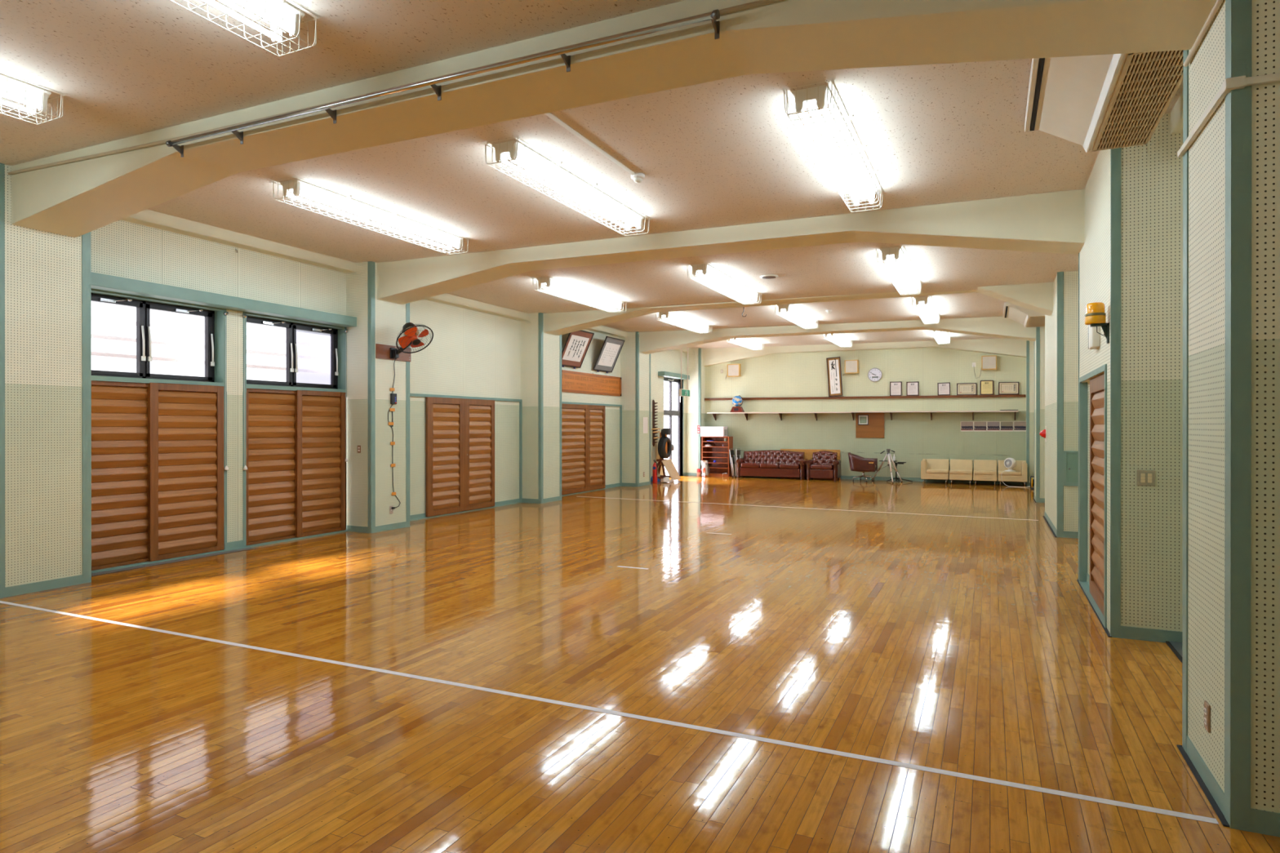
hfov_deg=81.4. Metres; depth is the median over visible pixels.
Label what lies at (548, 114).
conduit
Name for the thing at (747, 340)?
ceiling light
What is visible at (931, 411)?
wall shelf
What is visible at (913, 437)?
wall
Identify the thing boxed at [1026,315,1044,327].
grille
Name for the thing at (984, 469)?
module
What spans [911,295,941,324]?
ceiling light
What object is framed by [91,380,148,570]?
door
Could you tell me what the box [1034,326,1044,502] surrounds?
pillar
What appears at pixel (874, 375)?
wall clock
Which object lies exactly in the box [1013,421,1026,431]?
group photo
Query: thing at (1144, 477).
switch plate
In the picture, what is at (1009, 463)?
fan
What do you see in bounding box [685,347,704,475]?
pillar
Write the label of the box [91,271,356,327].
lintel
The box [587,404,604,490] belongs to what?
door
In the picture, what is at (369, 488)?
pillar
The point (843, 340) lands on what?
ceiling light
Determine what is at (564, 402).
door frame
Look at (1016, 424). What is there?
picture
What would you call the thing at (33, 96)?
ceiling light
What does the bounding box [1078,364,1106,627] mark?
door frame
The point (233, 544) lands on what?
baseboard
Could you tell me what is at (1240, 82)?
duct
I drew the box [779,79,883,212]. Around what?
ceiling light
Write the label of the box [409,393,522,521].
door frame
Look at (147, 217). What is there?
soffit
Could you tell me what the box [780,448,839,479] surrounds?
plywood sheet
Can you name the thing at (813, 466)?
seat cushion
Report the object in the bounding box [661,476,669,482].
bundle
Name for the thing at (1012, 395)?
rail
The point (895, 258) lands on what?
ceiling light
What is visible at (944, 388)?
framed certificate
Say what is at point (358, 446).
wall switch
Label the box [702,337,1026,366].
beam
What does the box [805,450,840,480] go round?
armchair
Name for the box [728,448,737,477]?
folding chair
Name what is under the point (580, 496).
tape
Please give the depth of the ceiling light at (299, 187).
7.62 m
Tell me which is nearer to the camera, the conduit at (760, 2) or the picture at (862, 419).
the conduit at (760, 2)
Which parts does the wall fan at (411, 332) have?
cord, arm, blade, motor, blade, blade, blade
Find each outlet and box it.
[389,506,392,514]
[1002,302,1008,317]
[1204,700,1210,733]
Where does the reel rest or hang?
on the floor
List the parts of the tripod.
leg, leg, leg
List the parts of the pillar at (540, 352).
skirting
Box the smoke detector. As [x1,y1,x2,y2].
[631,172,644,182]
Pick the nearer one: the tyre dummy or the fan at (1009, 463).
the fan at (1009, 463)
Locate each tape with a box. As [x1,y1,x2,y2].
[580,496,1038,520]
[617,565,648,569]
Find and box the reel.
[1030,475,1034,489]
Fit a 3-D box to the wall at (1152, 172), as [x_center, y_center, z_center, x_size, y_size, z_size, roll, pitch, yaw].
[4.049,-0.510,6.120,0.562,4.000,2.135,0,0,25]
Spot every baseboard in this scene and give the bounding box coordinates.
[91,547,253,576]
[224,472,685,549]
[733,472,1026,484]
[1044,511,1182,642]
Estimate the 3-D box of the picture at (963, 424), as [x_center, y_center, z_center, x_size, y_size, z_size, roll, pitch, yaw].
[8.493,-0.012,19.341,0.286,0.226,0.001,0,0,25]
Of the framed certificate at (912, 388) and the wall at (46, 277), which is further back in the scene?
the framed certificate at (912, 388)
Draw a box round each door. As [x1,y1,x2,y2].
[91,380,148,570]
[147,382,224,561]
[245,388,295,545]
[294,390,345,537]
[426,396,464,516]
[464,399,494,511]
[561,403,587,495]
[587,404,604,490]
[1089,373,1104,615]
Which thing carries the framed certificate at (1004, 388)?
on the rail at (1012, 395)
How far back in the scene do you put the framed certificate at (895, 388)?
20.05 m
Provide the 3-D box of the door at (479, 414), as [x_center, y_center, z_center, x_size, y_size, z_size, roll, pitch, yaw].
[-2.847,0.487,13.221,0.044,1.936,0.857,0,0,25]
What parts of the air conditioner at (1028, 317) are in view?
trim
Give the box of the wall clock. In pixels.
[867,368,882,382]
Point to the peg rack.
(653, 401)
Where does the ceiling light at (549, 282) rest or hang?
attached to the ceiling
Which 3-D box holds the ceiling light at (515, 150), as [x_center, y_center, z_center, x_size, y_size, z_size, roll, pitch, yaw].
[-0.555,-2.139,6.888,0.358,0.171,2.486,0,0,25]
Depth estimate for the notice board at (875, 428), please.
20.33 m
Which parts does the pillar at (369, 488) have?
skirting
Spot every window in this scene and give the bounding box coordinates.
[91,293,214,382]
[246,315,338,389]
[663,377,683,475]
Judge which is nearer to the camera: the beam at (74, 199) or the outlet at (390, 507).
the beam at (74, 199)
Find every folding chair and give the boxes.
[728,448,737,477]
[735,448,741,477]
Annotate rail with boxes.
[91,316,285,370]
[165,8,719,157]
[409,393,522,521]
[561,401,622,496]
[704,394,1025,399]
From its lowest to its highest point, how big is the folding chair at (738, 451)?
0.826 m
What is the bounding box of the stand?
[879,460,912,481]
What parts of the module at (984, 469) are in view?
seat, backrest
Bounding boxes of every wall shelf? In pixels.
[706,411,851,420]
[850,410,1018,420]
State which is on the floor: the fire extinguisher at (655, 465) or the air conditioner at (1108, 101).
the fire extinguisher at (655, 465)
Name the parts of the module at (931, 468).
armrest, backrest, seat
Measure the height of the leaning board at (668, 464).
0.534 m
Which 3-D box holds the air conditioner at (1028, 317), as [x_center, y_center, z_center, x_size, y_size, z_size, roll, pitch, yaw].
[7.069,-2.043,13.635,0.746,0.288,1.528,0,0,25]
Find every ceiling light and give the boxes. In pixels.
[0,71,66,124]
[169,0,322,57]
[270,176,469,254]
[480,136,652,235]
[532,275,627,312]
[655,311,711,333]
[685,262,763,304]
[725,337,765,350]
[773,303,818,328]
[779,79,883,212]
[822,333,853,347]
[875,245,921,295]
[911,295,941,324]
[929,329,951,344]
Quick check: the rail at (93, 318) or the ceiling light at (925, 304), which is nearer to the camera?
the rail at (93, 318)
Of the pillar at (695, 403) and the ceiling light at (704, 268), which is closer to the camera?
the ceiling light at (704, 268)
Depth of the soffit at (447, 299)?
12.99 m
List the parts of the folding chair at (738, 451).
backrest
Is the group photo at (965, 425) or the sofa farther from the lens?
the sofa
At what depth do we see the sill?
4.97 m
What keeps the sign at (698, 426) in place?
attached to the pillar at (695, 403)
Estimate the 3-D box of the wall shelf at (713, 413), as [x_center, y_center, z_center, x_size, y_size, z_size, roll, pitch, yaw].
[3.926,-0.292,21.327,4.155,0.251,0.300,0,0,25]
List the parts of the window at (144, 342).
sash, sash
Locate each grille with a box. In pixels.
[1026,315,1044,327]
[1092,49,1182,151]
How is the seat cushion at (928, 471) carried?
on the module at (931, 468)
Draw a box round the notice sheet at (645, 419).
[643,417,648,433]
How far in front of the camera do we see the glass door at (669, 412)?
21.99 m
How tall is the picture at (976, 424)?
0.224 m
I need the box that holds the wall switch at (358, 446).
[357,445,360,453]
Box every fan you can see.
[387,322,433,509]
[1001,457,1029,487]
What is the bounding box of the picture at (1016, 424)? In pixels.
[1013,422,1026,428]
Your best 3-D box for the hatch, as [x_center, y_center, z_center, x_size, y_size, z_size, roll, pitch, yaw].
[5.848,0.559,9.845,0.436,0.466,0.026,0,0,25]
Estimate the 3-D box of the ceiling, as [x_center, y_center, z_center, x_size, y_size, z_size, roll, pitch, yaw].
[1.224,-2.289,10.704,10.180,0.458,22.020,0,0,25]
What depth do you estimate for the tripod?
19.57 m
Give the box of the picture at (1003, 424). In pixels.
[1000,422,1013,428]
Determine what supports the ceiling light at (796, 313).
attached to the ceiling
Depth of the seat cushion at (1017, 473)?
18.31 m
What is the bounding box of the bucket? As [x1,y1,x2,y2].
[697,468,701,476]
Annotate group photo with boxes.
[960,421,973,431]
[973,421,986,431]
[986,421,999,431]
[1000,421,1013,431]
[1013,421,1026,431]
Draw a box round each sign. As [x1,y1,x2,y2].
[679,346,689,396]
[697,425,699,433]
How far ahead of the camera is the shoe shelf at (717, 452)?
22.11 m
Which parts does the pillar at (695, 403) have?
skirting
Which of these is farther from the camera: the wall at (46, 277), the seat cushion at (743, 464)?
the seat cushion at (743, 464)
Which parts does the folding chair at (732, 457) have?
seat, backrest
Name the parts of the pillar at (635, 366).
skirting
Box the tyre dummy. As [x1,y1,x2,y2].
[656,428,674,479]
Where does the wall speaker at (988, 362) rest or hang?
attached to the wall at (913, 437)
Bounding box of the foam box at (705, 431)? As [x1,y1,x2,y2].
[700,426,727,436]
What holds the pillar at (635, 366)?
on the floor
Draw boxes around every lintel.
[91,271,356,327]
[657,371,689,379]
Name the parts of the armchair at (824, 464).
arm post, seat, backrest, arm post, armrest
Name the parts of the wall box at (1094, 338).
trim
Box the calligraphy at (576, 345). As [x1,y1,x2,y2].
[561,329,594,368]
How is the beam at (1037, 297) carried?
attached to the ceiling
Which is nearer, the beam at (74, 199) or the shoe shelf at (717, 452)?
the beam at (74, 199)
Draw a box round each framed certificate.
[889,381,902,395]
[906,381,919,395]
[937,382,950,395]
[956,382,976,395]
[980,380,993,395]
[998,382,1018,394]
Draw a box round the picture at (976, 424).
[973,422,986,428]
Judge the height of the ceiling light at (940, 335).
0.171 m
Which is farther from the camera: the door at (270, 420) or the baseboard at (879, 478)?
the baseboard at (879, 478)
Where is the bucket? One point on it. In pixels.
(699, 470)
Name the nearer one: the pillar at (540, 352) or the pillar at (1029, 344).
the pillar at (540, 352)
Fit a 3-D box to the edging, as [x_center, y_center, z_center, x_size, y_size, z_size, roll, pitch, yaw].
[5.095,1.482,8.987,0.058,0.006,13.703,0,0,25]
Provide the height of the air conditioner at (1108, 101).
0.288 m
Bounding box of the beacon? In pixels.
[1084,302,1109,343]
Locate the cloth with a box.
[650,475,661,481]
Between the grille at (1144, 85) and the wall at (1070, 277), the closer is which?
the grille at (1144, 85)
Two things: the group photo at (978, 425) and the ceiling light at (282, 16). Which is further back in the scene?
the group photo at (978, 425)
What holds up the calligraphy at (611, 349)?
attached to the wall at (470, 353)
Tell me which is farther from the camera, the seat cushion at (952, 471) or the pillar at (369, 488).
the seat cushion at (952, 471)
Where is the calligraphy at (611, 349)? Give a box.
[592,336,624,373]
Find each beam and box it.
[11,0,1216,237]
[377,188,1084,304]
[543,282,1053,335]
[640,316,1035,354]
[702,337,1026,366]
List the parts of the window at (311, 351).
sash, pane, sash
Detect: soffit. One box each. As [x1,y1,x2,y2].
[121,208,355,273]
[423,293,528,320]
[585,325,627,337]
[671,346,691,352]
[1170,92,1182,134]
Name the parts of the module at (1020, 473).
seat, backrest, armrest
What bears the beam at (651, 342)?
attached to the ceiling
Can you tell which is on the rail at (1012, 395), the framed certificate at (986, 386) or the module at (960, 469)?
the framed certificate at (986, 386)
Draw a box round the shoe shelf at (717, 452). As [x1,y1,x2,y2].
[701,436,733,476]
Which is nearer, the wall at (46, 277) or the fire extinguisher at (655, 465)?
the wall at (46, 277)
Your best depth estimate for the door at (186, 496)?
8.41 m
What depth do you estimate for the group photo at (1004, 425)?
18.95 m
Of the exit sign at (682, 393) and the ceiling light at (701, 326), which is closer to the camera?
the ceiling light at (701, 326)
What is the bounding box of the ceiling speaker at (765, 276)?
[760,274,777,279]
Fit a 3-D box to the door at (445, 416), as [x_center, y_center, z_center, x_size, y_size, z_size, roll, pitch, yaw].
[-3.234,0.489,12.409,0.038,1.936,0.939,0,0,25]
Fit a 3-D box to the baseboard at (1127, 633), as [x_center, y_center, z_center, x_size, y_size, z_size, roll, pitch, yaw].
[5.241,1.443,8.664,0.568,0.085,7.763,0,0,25]
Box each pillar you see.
[345,261,409,533]
[520,312,561,503]
[620,331,650,486]
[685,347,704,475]
[1026,340,1034,486]
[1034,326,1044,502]
[1182,0,1279,837]
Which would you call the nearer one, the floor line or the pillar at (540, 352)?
the floor line
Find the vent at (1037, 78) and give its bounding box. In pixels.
[1024,57,1044,131]
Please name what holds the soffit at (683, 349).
attached to the ceiling
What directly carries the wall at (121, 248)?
in the wall at (470, 353)
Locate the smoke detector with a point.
(637, 177)
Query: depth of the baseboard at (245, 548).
8.14 m
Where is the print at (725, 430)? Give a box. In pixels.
[724,429,727,435]
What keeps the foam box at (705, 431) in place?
on the shoe shelf at (717, 452)
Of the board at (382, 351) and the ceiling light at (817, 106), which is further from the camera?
the board at (382, 351)
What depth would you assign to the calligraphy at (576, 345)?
15.93 m
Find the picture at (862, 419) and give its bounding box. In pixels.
[857,414,868,424]
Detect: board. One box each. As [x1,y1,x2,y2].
[375,343,410,361]
[561,369,621,395]
[662,458,680,479]
[855,413,884,438]
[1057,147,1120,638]
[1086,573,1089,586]
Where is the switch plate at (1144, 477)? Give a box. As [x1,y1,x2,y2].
[1137,470,1155,485]
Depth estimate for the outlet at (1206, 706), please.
3.06 m
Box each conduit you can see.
[8,0,783,174]
[544,112,634,175]
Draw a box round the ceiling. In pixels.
[0,0,1182,348]
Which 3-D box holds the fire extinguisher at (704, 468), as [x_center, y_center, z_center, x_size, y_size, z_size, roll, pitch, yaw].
[1.913,1.232,21.812,0.307,0.465,0.211,0,0,25]
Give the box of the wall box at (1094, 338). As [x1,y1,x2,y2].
[1088,324,1100,349]
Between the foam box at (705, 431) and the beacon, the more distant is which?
the foam box at (705, 431)
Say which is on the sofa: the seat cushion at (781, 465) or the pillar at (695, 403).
the seat cushion at (781, 465)
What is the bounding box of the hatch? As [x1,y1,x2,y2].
[1063,450,1078,486]
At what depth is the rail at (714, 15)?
4.32 m
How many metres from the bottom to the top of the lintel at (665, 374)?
0.120 m
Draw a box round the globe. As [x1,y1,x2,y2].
[730,395,744,412]
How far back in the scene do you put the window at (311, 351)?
10.14 m
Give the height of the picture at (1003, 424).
0.220 m
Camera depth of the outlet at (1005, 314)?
13.57 m
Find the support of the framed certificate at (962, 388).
on the rail at (1012, 395)
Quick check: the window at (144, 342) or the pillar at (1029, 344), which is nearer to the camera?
the window at (144, 342)
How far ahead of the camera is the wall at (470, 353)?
13.67 m
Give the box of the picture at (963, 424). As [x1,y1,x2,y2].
[960,422,973,428]
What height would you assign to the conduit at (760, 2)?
0.185 m
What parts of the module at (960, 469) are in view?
seat, backrest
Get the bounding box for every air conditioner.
[1002,302,1044,327]
[1024,49,1182,152]
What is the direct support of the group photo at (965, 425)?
attached to the wall at (913, 437)
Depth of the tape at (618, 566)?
7.84 m
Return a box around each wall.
[0,163,91,598]
[90,219,347,573]
[345,299,685,528]
[704,346,1026,479]
[1044,271,1078,532]
[1079,112,1182,633]
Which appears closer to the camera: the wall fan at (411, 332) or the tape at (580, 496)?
the wall fan at (411, 332)
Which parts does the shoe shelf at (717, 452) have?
panel, panel, shelf, shelf, shelf, shelf, panel, shelf, panel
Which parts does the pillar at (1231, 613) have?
skirting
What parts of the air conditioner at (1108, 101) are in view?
trim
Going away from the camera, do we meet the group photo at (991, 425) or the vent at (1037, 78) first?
the vent at (1037, 78)
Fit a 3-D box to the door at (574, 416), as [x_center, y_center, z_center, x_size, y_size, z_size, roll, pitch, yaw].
[-1.576,0.483,15.935,0.038,1.936,1.791,0,0,25]
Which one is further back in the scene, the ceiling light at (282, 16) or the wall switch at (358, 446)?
the wall switch at (358, 446)
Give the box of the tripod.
[871,448,902,483]
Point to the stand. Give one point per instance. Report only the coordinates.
(896, 478)
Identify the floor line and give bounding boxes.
[0,600,1218,824]
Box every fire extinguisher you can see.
[652,459,657,483]
[702,462,707,476]
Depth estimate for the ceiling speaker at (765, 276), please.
10.38 m
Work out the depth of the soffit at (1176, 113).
4.97 m
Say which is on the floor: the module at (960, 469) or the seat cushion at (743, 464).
the module at (960, 469)
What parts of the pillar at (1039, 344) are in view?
skirting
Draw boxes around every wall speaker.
[725,364,741,377]
[843,360,858,375]
[973,355,996,377]
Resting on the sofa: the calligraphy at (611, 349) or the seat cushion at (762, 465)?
the seat cushion at (762, 465)
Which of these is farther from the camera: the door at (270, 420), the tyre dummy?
the tyre dummy
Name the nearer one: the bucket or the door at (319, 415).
the door at (319, 415)
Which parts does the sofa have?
arm post, seat, backrest, arm post, armrest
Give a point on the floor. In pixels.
(967, 644)
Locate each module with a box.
[920,458,949,484]
[949,459,973,484]
[973,459,996,485]
[997,460,1026,486]
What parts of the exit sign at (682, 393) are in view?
rod, panel, rod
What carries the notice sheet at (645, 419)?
attached to the pillar at (635, 366)
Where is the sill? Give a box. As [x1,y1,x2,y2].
[1165,641,1182,662]
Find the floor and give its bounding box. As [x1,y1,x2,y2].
[0,475,1279,852]
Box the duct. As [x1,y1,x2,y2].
[1177,72,1279,157]
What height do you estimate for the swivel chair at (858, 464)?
0.780 m
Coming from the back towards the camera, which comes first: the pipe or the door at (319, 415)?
the door at (319, 415)
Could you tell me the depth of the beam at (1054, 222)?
8.01 m
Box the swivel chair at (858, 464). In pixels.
[848,452,877,482]
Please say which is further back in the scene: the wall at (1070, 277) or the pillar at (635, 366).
the pillar at (635, 366)
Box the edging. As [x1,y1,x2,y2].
[1033,498,1229,827]
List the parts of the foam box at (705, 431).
lid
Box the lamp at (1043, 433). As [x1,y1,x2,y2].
[1039,426,1046,441]
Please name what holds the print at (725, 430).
attached to the foam box at (705, 431)
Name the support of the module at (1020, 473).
on the floor
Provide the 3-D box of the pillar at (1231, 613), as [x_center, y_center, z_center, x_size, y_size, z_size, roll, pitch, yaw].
[2.608,-0.505,2.997,0.551,4.000,0.764,0,0,25]
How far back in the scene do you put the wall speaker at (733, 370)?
21.90 m
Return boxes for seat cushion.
[741,462,761,467]
[760,462,779,468]
[779,463,799,468]
[810,463,833,470]
[926,469,948,473]
[949,469,972,474]
[973,470,996,475]
[998,471,1021,475]
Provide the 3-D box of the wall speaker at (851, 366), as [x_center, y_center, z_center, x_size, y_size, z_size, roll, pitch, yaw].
[5.796,-1.619,20.531,0.442,0.419,0.140,0,0,25]
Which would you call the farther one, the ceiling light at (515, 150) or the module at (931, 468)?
the module at (931, 468)
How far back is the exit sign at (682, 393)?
18.83 m
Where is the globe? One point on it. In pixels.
(737, 401)
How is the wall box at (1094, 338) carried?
attached to the wall at (1152, 172)
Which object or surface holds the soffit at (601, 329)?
attached to the ceiling
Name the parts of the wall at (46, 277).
skirting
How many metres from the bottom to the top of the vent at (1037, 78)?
0.075 m
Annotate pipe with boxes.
[1182,0,1223,66]
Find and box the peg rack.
[652,400,657,446]
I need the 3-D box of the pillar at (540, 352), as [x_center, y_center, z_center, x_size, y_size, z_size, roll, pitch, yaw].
[-1.950,-0.524,14.683,0.491,4.000,0.764,0,0,25]
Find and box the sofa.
[736,449,808,479]
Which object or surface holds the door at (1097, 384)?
in the wall at (1152, 172)
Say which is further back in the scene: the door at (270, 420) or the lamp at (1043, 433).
the lamp at (1043, 433)
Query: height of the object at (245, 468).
1.898 m
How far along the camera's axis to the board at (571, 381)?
16.90 m

